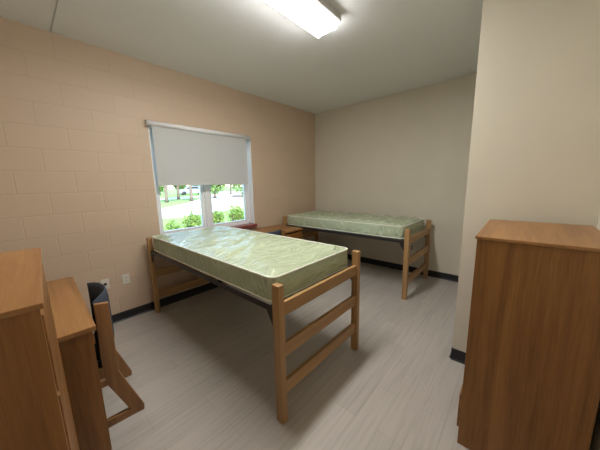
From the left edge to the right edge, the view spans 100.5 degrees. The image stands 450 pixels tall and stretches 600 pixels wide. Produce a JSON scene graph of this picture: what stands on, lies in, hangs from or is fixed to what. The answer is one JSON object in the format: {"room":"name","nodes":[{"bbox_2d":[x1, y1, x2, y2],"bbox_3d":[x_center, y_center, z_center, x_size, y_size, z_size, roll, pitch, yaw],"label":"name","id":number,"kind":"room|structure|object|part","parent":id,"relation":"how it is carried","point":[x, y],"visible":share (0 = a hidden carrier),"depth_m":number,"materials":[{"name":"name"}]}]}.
{"room":"dorm room","nodes":[
{"label":"dorm room","id":0,"kind":"room"},
{"bbox_2d":[0,17,315,316],"bbox_3d":[-1.338,-0.515,3.639,0.200,2.920,5.200,7,13,41],"label":"wall","id":1,"kind":"structure","parent":0,"point":[77,185],"depth_m":2.64,"materials":[{"name":"beige brick"}]},
{"bbox_2d":[100,279,109,288],"bbox_3d":[-2.137,0.651,2.739,0.009,0.116,0.072,7,13,41],"label":"wall jack","id":2,"kind":"object","parent":1,"relation":"attached to","point":[105,282],"visible":0.77,"depth_m":2.74,"materials":[{"name":"beige plastic"}]},
{"bbox_2d":[122,273,129,284],"bbox_3d":[-2.007,0.624,2.882,0.009,0.116,0.072,7,13,41],"label":"wall outlet","id":3,"kind":"object","parent":1,"relation":"attached to","point":[125,278],"visible":1,"depth_m":2.88,"materials":[{"name":"beige plastic"}]},
{"bbox_2d":[112,280,222,323],"bbox_3d":[-1.218,0.884,3.810,0.020,0.100,4.770,7,13,41],"label":"baseboard","id":4,"kind":"structure","parent":1,"relation":"attached to","point":[139,310],"depth_m":3.21,"materials":[{"name":"black plastic"}]},
{"bbox_2d":[148,125,256,234],"bbox_3d":[-1.320,-0.592,3.599,0.245,1.439,1.507,7,13,41],"label":"window","id":5,"kind":"structure","parent":1,"relation":"in","point":[248,221],"depth_m":3.67,"materials":[{"name":"white paint"}]},
{"bbox_3d":[-1.621,-0.560,3.364,0.060,1.314,0.630,7,13,41],"label":"sash","id":6,"kind":"part","parent":5,"relation":"part of","materials":[{"name":"white paint"}]},
{"bbox_2d":[145,119,250,185],"bbox_3d":[-1.267,-0.935,3.450,0.073,0.752,1.468,7,13,41],"label":"roller blind","id":7,"kind":"object","parent":5,"relation":"attached to","point":[184,155],"visible":1,"depth_m":3.32,"materials":[{"name":"white fabric"}]},
{"bbox_3d":[-1.137,-0.659,3.901,0.060,1.314,0.684,7,13,41],"label":"sash","id":8,"kind":"part","parent":5,"relation":"part of","materials":[{"name":"glass"}]},
{"bbox_3d":[-1.269,0.098,3.680,0.145,0.049,1.507,7,13,41],"label":"sill","id":9,"kind":"part","parent":5,"relation":"part of","materials":[{"name":"red tile"}]},
{"bbox_2d":[0,0,482,113],"bbox_3d":[0.117,-1.844,2.099,4.250,0.150,5.270,7,13,41],"label":"ceiling","id":10,"kind":"structure","parent":0,"point":[378,48],"depth_m":2.46,"materials":[{"name":"white paint"}]},
{"bbox_2d":[263,0,340,37],"bbox_3d":[-0.169,-1.653,1.747,0.292,0.100,1.230,7,13,41],"label":"ceiling light","id":11,"kind":"object","parent":10,"relation":"attached to","point":[318,17],"visible":1,"depth_m":1.97,"materials":[{"name":"white plastic"}]},
{"bbox_2d":[93,259,468,449],"bbox_3d":[0.188,1.173,2.575,4.200,0.120,5.200,7,13,41],"label":"floor","id":12,"kind":"structure","parent":0,"point":[202,366],"depth_m":2.02,"materials":[{"name":"laminate"}]},
{"bbox_2d":[0,247,78,449],"bbox_3d":[-1.054,0.795,0.805,0.816,1.258,0.478,8,13,43],"label":"dresser","id":13,"kind":"object","parent":12,"relation":"on","point":[36,411],"visible":1,"depth_m":0.61,"materials":[{"name":"brown wood"}]},
{"bbox_3d":[-0.776,0.842,0.537,0.022,1.243,0.468,8,13,43],"label":"panel","id":14,"kind":"part","parent":13,"relation":"part of","materials":[{"name":"brown wood"}]},
{"bbox_3d":[-1.055,0.320,0.736,0.750,0.219,0.444,8,13,43],"label":"drawer","id":15,"kind":"part","parent":13,"relation":"part of","materials":[{"name":"brown wood"}]},
{"bbox_3d":[-1.050,0.546,0.773,0.750,0.219,0.444,8,13,43],"label":"drawer","id":16,"kind":"part","parent":13,"relation":"part of","materials":[{"name":"brown wood"}]},
{"bbox_3d":[-1.046,0.771,0.811,0.750,0.219,0.444,8,13,43],"label":"drawer","id":17,"kind":"part","parent":13,"relation":"part of","materials":[{"name":"brown wood"}]},
{"bbox_3d":[-1.041,0.997,0.849,0.750,0.219,0.444,8,13,43],"label":"drawer","id":18,"kind":"part","parent":13,"relation":"part of","materials":[{"name":"brown wood"}]},
{"bbox_2d":[46,276,111,449],"bbox_3d":[-1.717,0.918,1.586,1.130,0.786,0.600,8,13,43],"label":"desk","id":19,"kind":"object","parent":12,"relation":"on","point":[75,326],"visible":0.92,"depth_m":1.37,"materials":[{"name":"brown wood"}]},
{"bbox_3d":[-1.321,0.986,1.210,0.022,0.758,0.576,8,13,43],"label":"panel","id":20,"kind":"part","parent":19,"relation":"part of","materials":[{"name":"brown wood"}]},
{"bbox_2d":[87,282,144,427],"bbox_3d":[-1.454,0.866,1.640,0.573,0.860,0.464,-10,13,-42],"label":"desk chair","id":21,"kind":"object","parent":12,"relation":"on","point":[112,367],"visible":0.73,"depth_m":1.60,"materials":[{"name":"brown wood"}]},
{"bbox_3d":[-1.508,0.871,1.590,0.425,0.068,0.406,-10,13,-42],"label":"seat","id":22,"kind":"part","parent":21,"relation":"part of","materials":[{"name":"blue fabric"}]},
{"bbox_3d":[-1.349,0.619,1.705,0.096,0.400,0.416,-10,13,-42],"label":"backrest","id":23,"kind":"part","parent":21,"relation":"part of","materials":[{"name":"blue fabric"}]},
{"bbox_3d":[-1.597,0.852,1.806,0.553,0.837,0.028,-10,13,-42],"label":"frame","id":24,"kind":"part","parent":21,"relation":"part of","materials":[{"name":"brown wood"}]},
{"bbox_2d":[146,237,359,424],"bbox_3d":[-0.626,0.647,2.614,2.235,0.936,0.984,7,13,41],"label":"frame","id":25,"kind":"object","parent":12,"relation":"on","point":[280,307],"visible":0.54,"depth_m":1.83,"materials":[{"name":"brown wood"}]},
{"bbox_3d":[-1.750,0.609,2.984,0.060,0.936,0.047,7,13,41],"label":"post","id":26,"kind":"part","parent":25,"relation":"part of","materials":[{"name":"brown wood"}]},
{"bbox_3d":[-1.440,0.521,3.325,0.028,0.092,0.894,7,13,41],"label":"rail","id":27,"kind":"part","parent":25,"relation":"part of","materials":[{"name":"brown wood"}]},
{"bbox_3d":[-1.435,0.781,3.368,0.028,0.092,0.894,7,13,41],"label":"rail","id":28,"kind":"part","parent":25,"relation":"part of","materials":[{"name":"brown wood"}]},
{"bbox_3d":[-0.935,0.417,2.229,2.123,0.038,0.038,7,13,41],"label":"rail","id":29,"kind":"part","parent":25,"relation":"part of","materials":[{"name":"metal"}]},
{"bbox_2d":[152,226,347,301],"bbox_3d":[-0.641,0.231,2.550,2.087,0.205,0.923,7,13,41],"label":"mattress","id":30,"kind":"object","parent":25,"relation":"on","point":[249,261],"visible":1,"depth_m":2.02,"materials":[{"name":"green plastic"}]},
{"bbox_3d":[-0.124,0.814,1.555,0.060,0.936,0.047,7,13,41],"label":"post","id":31,"kind":"part","parent":25,"relation":"part of","materials":[{"name":"brown wood"}]},
{"bbox_3d":[0.181,0.454,1.850,0.028,0.088,0.894,7,13,41],"label":"rail","id":32,"kind":"part","parent":25,"relation":"part of","materials":[{"name":"brown wood"}]},
{"bbox_3d":[0.186,0.727,1.896,0.028,0.092,0.894,7,13,41],"label":"rail","id":33,"kind":"part","parent":25,"relation":"part of","materials":[{"name":"brown wood"}]},
{"bbox_3d":[0.192,0.987,1.939,0.028,0.092,0.894,7,13,41],"label":"rail","id":34,"kind":"part","parent":25,"relation":"part of","materials":[{"name":"brown wood"}]},
{"bbox_3d":[0.498,0.686,2.244,0.060,0.936,0.047,7,13,41],"label":"post","id":35,"kind":"part","parent":25,"relation":"part of","materials":[{"name":"brown wood"}]},
{"bbox_2d":[228,225,302,293],"bbox_3d":[-0.537,0.485,4.032,0.600,0.786,1.130,7,13,41],"label":"desk","id":36,"kind":"object","parent":12,"relation":"on","point":[293,232],"visible":0.2,"depth_m":4.12,"materials":[{"name":"brown wood"}]},
{"bbox_3d":[-0.305,0.191,4.214,0.532,0.167,0.418,7,13,41],"label":"drawer","id":37,"kind":"part","parent":36,"relation":"part of","materials":[{"name":"brown wood"}]},
{"bbox_2d":[267,229,284,235],"bbox_3d":[-0.493,0.496,3.739,0.573,0.860,0.464,6,12,35],"label":"desk chair","id":38,"kind":"object","parent":12,"relation":"on","point":[280,232],"visible":0.07,"depth_m":3.64,"materials":[{"name":"brown wood"}]},
{"bbox_2d":[283,216,430,299],"bbox_3d":[0.854,0.343,4.254,2.235,0.936,0.984,7,13,41],"label":"frame","id":39,"kind":"object","parent":12,"relation":"on","point":[405,243],"visible":0.56,"depth_m":3.51,"materials":[{"name":"brown wood"}]},
{"bbox_3d":[-0.271,0.305,4.625,0.060,0.936,0.047,7,13,41],"label":"post","id":40,"kind":"part","parent":39,"relation":"part of","materials":[{"name":"brown wood"}]},
{"bbox_3d":[0.040,0.217,4.965,0.028,0.092,0.894,7,13,41],"label":"rail","id":41,"kind":"part","parent":39,"relation":"part of","materials":[{"name":"brown wood"}]},
{"bbox_3d":[0.351,0.177,5.314,0.060,0.936,0.047,7,13,41],"label":"post","id":42,"kind":"part","parent":39,"relation":"part of","materials":[{"name":"brown wood"}]},
{"bbox_3d":[0.545,0.113,3.870,2.123,0.038,0.038,7,13,41],"label":"rail","id":43,"kind":"part","parent":39,"relation":"part of","materials":[{"name":"metal"}]},
{"bbox_2d":[288,210,423,238],"bbox_3d":[0.839,-0.076,4.190,2.087,0.211,0.923,7,13,41],"label":"mattress","id":44,"kind":"object","parent":39,"relation":"on","point":[387,226],"visible":0.99,"depth_m":3.74,"materials":[{"name":"green plastic"}]},
{"bbox_3d":[1.356,0.510,3.195,0.060,0.936,0.047,7,13,41],"label":"post","id":45,"kind":"part","parent":39,"relation":"part of","materials":[{"name":"brown wood"}]},
{"bbox_3d":[1.672,0.683,3.579,0.028,0.092,0.894,7,13,41],"label":"rail","id":46,"kind":"part","parent":39,"relation":"part of","materials":[{"name":"brown wood"}]},
{"bbox_3d":[1.666,0.422,3.536,0.028,0.092,0.894,7,13,41],"label":"rail","id":47,"kind":"part","parent":39,"relation":"part of","materials":[{"name":"brown wood"}]},
{"bbox_3d":[1.661,0.150,3.490,0.028,0.088,0.894,7,13,41],"label":"rail","id":48,"kind":"part","parent":39,"relation":"part of","materials":[{"name":"brown wood"}]},
{"bbox_3d":[1.978,0.382,3.884,0.060,0.936,0.047,7,13,41],"label":"post","id":49,"kind":"part","parent":39,"relation":"part of","materials":[{"name":"brown wood"}]},
{"bbox_2d":[457,219,599,449],"bbox_3d":[1.319,0.643,1.473,0.494,1.243,0.718,7,13,41],"label":"dresser","id":50,"kind":"object","parent":12,"relation":"on","point":[531,379],"visible":1,"depth_m":1.19,"materials":[{"name":"brown wood"}]},
{"bbox_3d":[1.311,1.063,1.558,0.450,0.216,0.652,7,13,41],"label":"drawer","id":51,"kind":"part","parent":50,"relation":"part of","materials":[{"name":"brown wood"}]},
{"bbox_2d":[315,73,476,275],"bbox_3d":[1.520,-0.704,4.423,3.009,2.920,0.200,7,13,41],"label":"wall","id":52,"kind":"structure","parent":0,"point":[405,153],"depth_m":4.08,"materials":[{"name":"beige paint"}]},
{"bbox_2d":[347,254,458,281],"bbox_3d":[1.484,0.702,4.568,2.989,0.100,0.020,7,13,41],"label":"baseboard","id":53,"kind":"structure","parent":52,"relation":"attached to","point":[440,275],"depth_m":4.33,"materials":[{"name":"black plastic"}]},
{"bbox_2d":[452,0,599,352],"bbox_3d":[2.369,-0.383,2.392,0.991,2.920,2.149,7,13,41],"label":"wall","id":54,"kind":"structure","parent":0,"point":[534,156],"depth_m":1.63,"materials":[{"name":"beige paint"}]},
{"bbox_2d":[449,345,465,364],"bbox_3d":[2.197,1.009,2.643,0.706,0.100,1.949,7,13,41],"label":"baseboard","id":55,"kind":"structure","parent":54,"relation":"attached to","point":[459,356],"depth_m":2.12,"materials":[{"name":"black plastic"}]},
{"bbox_2d":[589,214,599,449],"bbox_3d":[0.900,0.004,0.254,0.305,2.920,3.051,7,13,41],"label":"wall","id":56,"kind":"structure","parent":0,"point":[595,441],"depth_m":1.15,"materials":[{"name":"beige paint"}]},
{"label":"outside","id":57,"kind":"structure","parent":0,"visible":0},
{"bbox_2d":[161,191,240,218],"bbox_3d":[-11.151,-3.647,32.651,12.135,0.060,51.524,-2,9,-3],"label":"driveway","id":58,"kind":"structure","parent":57,"point":[176,211],"depth_m":17.68,"materials":[{"name":"concrete"}]},
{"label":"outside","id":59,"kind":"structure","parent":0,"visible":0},
{"bbox_2d":[160,187,243,229],"bbox_3d":[-28.832,-10.626,77.417,139.800,0.280,190.000,7,13,41],"label":"ground","id":60,"kind":"structure","parent":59,"point":[172,193],"depth_m":23.93,"materials":[{"name":"green plant"}]},
{"bbox_2d":[159,186,167,194],"bbox_3d":[-24.421,-6.589,43.183,2.576,2.946,2.830,7,13,41],"label":"tree","id":61,"kind":"object","parent":60,"relation":"on","point":[161,188],"visible":0.16,"depth_m":42.97,"materials":[{"name":"green plant"}]},
{"bbox_2d":[164,186,168,202],"bbox_3d":[-12.671,-5.192,23.337,2.333,6.249,1.649,0,10,6],"label":"tree","id":62,"kind":"object","parent":60,"relation":"on","point":[165,187],"visible":0.02,"depth_m":23.55,"materials":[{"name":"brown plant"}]},
{"bbox_2d":[176,186,179,199],"bbox_3d":[-13.849,-7.039,28.090,3.833,8.375,4.258,7,13,41],"label":"tree","id":63,"kind":"object","parent":60,"relation":"on","point":[177,187],"visible":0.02,"depth_m":28.45,"materials":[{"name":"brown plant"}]},
{"bbox_2d":[172,185,188,193],"bbox_3d":[-22.313,-7.291,46.307,2.847,3.215,2.865,7,13,41],"label":"tree","id":64,"kind":"object","parent":60,"relation":"on","point":[180,186],"visible":0.2,"depth_m":46.00,"materials":[{"name":"green plant"}]},
{"bbox_2d":[179,186,198,194],"bbox_3d":[-18.184,-5.805,41.861,4.287,1.449,1.840,-7,11,-33],"label":"car","id":65,"kind":"object","parent":60,"relation":"on","point":[195,189],"visible":0.49,"depth_m":41.13,"materials":[{"name":"paint"}]},
{"bbox_2d":[189,185,193,200],"bbox_3d":[-11.109,-5.531,24.708,2.056,6.404,1.684,0,10,9],"label":"tree","id":66,"kind":"object","parent":60,"relation":"on","point":[190,186],"visible":0.02,"depth_m":24.93,"materials":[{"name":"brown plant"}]},
{"bbox_2d":[211,185,225,197],"bbox_3d":[-10.005,-5.696,28.770,3.097,5.347,2.722,7,13,41],"label":"tree","id":67,"kind":"object","parent":60,"relation":"on","point":[215,189],"visible":0.13,"depth_m":28.86,"materials":[{"name":"green plant"}]},
{"bbox_2d":[220,194,243,208],"bbox_3d":[-6.576,-2.878,27.364,2.206,0.060,23.507,-3,10,-12],"label":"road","id":68,"kind":"structure","parent":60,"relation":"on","point":[237,199],"depth_m":21.31,"materials":[{"name":"grey asphalt"}]},
{"bbox_2d":[232,184,242,196],"bbox_3d":[-7.223,-6.404,30.568,3.266,6.039,3.048,7,13,41],"label":"tree","id":69,"kind":"object","parent":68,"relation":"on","point":[233,185],"visible":0.02,"depth_m":30.45,"materials":[{"name":"green plant"}]},
{"bbox_3d":[-2.937,0.412,7.273,2.405,0.060,4.681,7,13,41],"label":"planting bed","id":70,"kind":"object","parent":60,"relation":"on","visible":0},
{"bbox_2d":[164,220,180,230],"bbox_3d":[-2.977,0.259,5.939,0.535,0.770,0.702,-3,10,-14],"label":"shrub","id":71,"kind":"object","parent":70,"relation":"on","point":[174,226],"visible":0.17,"depth_m":5.82,"materials":[{"name":"green plant"}]},
{"bbox_2d":[182,209,201,227],"bbox_3d":[-3.027,0.012,6.976,0.684,0.918,0.663,7,13,41],"label":"shrub","id":72,"kind":"object","parent":70,"relation":"on","point":[192,222],"visible":0.52,"depth_m":6.81,"materials":[{"name":"green plant"}]},
{"bbox_2d":[213,210,223,223],"bbox_3d":[-2.583,-0.046,7.555,0.591,0.823,0.573,7,13,41],"label":"shrub","id":73,"kind":"object","parent":70,"relation":"on","point":[217,218],"visible":0.44,"depth_m":7.49,"materials":[{"name":"green plant"}]},
{"bbox_2d":[226,204,243,220],"bbox_3d":[-2.272,-0.298,8.827,0.726,0.889,0.593,7,13,41],"label":"shrub","id":74,"kind":"object","parent":70,"relation":"on","point":[235,215],"visible":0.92,"depth_m":8.71,"materials":[{"name":"green plant"}]},
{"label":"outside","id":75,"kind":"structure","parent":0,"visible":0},
{"bbox_2d":[160,197,193,199],"bbox_3d":[-19.632,-2.684,27.926,4.632,0.060,18.444,7,13,41],"label":"strip","id":76,"kind":"object","parent":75,"point":[175,197],"visible":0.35,"depth_m":31.03,"materials":[{"name":"concrete"}]}
]}

